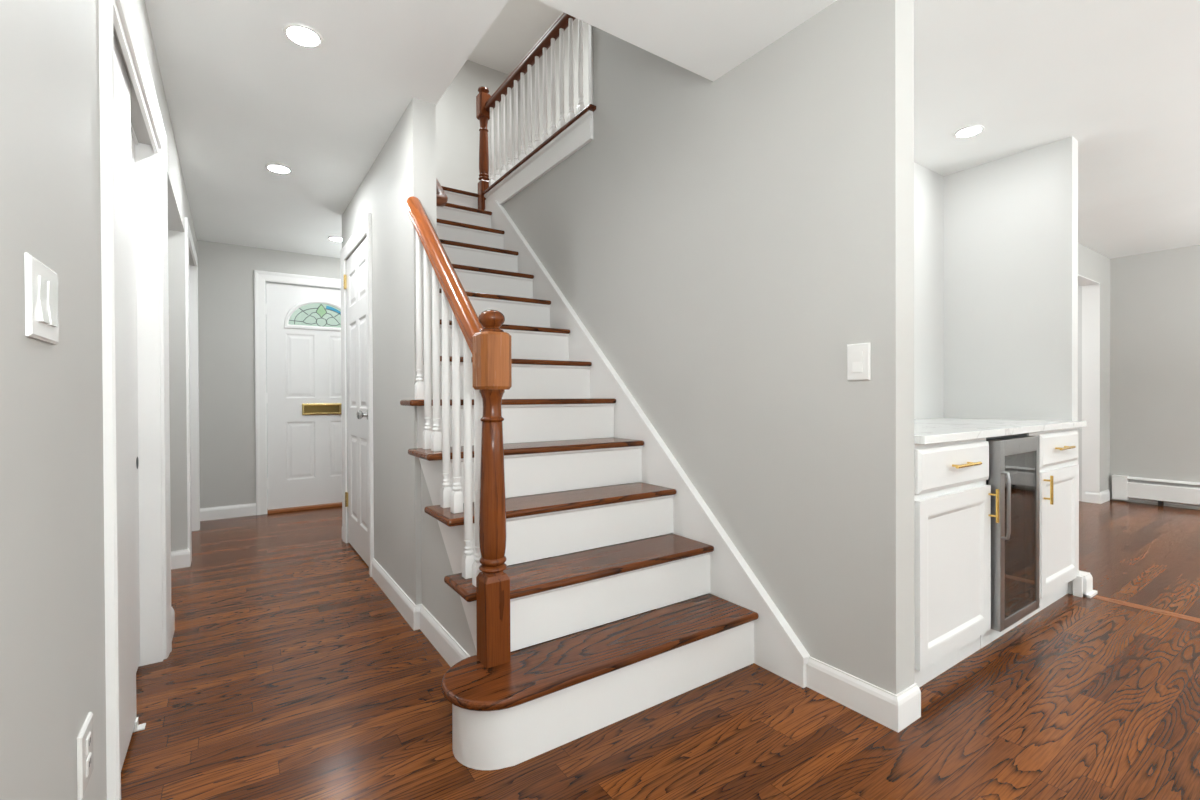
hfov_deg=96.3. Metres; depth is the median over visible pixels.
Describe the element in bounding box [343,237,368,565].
door
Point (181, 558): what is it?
baseboard
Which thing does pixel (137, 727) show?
floor guide
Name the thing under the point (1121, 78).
ceiling
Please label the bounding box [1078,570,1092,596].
baseboard
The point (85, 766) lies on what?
wall outlet
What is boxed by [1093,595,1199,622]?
floor strip
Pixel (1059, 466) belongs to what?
base cabinet
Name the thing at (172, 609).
baseboard
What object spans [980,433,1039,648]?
wine cooler
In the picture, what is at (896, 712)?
baseboard
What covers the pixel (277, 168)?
recessed light
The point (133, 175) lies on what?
door
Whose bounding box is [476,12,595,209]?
balustrade
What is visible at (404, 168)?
wall
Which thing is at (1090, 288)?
trim
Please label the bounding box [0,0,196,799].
wall
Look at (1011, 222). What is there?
wall
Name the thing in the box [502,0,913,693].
wall
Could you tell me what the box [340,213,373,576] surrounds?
trim
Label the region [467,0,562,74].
ceiling
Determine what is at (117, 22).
trim
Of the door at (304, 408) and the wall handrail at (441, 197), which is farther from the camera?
the door at (304, 408)
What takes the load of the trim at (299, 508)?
attached to the wall at (226, 332)
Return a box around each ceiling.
[145,0,1199,258]
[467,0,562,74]
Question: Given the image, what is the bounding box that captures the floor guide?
[133,717,145,731]
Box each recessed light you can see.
[265,164,291,173]
[282,23,323,47]
[328,236,341,240]
[953,125,984,137]
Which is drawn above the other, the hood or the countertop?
the countertop
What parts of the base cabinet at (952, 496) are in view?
drawer, door, handle, handle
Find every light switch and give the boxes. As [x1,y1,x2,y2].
[24,252,58,344]
[847,343,870,380]
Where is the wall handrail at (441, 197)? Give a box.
[436,178,447,206]
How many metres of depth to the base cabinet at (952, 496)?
2.02 m
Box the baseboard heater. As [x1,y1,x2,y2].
[1112,475,1199,507]
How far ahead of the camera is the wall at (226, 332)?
4.77 m
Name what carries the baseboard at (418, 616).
attached to the wall at (404, 168)
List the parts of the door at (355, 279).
knob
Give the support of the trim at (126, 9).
attached to the wall at (52, 578)
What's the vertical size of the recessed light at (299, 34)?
0.006 m
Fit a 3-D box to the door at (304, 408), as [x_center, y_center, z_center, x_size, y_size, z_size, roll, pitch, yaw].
[-2.702,-0.037,5.211,0.923,2.092,0.058,0,0,-34]
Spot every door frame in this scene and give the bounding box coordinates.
[135,143,162,666]
[266,281,340,289]
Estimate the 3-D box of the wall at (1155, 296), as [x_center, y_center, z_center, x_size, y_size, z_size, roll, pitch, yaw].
[6.567,-0.203,3.446,0.120,2.425,5.062,0,0,-34]
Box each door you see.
[113,33,136,769]
[131,133,139,671]
[266,283,341,509]
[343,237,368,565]
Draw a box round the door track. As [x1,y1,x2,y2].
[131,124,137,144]
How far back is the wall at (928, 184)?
3.29 m
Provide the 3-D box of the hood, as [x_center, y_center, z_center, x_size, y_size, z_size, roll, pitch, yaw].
[6.172,0.770,3.881,0.051,0.022,3.422,0,0,-34]
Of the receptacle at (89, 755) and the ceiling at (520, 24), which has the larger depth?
the ceiling at (520, 24)
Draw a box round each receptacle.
[86,731,90,755]
[86,752,91,776]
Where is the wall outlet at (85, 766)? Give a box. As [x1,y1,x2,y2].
[77,712,93,799]
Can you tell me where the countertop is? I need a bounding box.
[914,418,1085,444]
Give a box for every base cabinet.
[914,438,998,686]
[1023,428,1078,621]
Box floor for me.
[121,499,1199,799]
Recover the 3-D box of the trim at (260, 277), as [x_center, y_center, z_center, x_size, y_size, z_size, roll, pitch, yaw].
[-2.668,-0.070,5.172,1.099,2.218,0.021,0,0,-34]
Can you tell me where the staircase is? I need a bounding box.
[400,186,809,769]
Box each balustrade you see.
[407,196,511,668]
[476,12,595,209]
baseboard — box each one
[171,548,190,568]
[171,607,174,638]
[200,503,255,520]
[372,558,469,666]
[806,656,920,732]
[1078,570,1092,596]
[1085,489,1109,503]
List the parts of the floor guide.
plate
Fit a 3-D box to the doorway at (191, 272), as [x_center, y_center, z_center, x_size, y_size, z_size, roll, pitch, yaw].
[-3.235,-0.052,3.696,0.716,2.205,1.195,0,0,-34]
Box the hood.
[1128,477,1199,484]
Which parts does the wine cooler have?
handle, glass pane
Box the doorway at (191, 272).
[185,217,199,561]
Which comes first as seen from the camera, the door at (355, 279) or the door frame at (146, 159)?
the door frame at (146, 159)
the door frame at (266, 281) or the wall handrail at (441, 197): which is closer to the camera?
the wall handrail at (441, 197)
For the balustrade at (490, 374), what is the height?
1.766 m
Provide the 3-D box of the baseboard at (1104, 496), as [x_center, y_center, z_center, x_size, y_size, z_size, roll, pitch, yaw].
[4.942,0.951,5.336,0.300,0.109,0.114,0,0,-34]
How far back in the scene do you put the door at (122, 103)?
1.60 m
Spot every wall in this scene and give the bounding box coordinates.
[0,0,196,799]
[197,240,340,507]
[342,18,588,655]
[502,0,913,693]
[914,162,1109,491]
[944,136,1077,593]
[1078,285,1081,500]
[1110,245,1199,509]
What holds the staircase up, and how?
on the floor
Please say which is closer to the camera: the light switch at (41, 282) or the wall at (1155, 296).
the light switch at (41, 282)
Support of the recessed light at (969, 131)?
in the ceiling at (1121, 78)
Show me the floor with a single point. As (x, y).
(289, 673)
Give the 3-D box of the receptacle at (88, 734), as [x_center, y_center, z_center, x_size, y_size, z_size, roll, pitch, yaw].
[-0.972,0.653,1.021,0.003,0.030,0.032,0,0,-34]
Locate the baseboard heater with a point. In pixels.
(1160, 491)
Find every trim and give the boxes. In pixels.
[99,0,171,799]
[113,0,157,152]
[254,270,340,514]
[267,502,341,513]
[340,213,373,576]
[1078,275,1099,501]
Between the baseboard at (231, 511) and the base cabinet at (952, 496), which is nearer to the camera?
the base cabinet at (952, 496)
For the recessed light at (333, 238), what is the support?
in the ceiling at (1121, 78)
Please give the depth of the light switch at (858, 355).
1.79 m
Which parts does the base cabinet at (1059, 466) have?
handle, drawer, door, handle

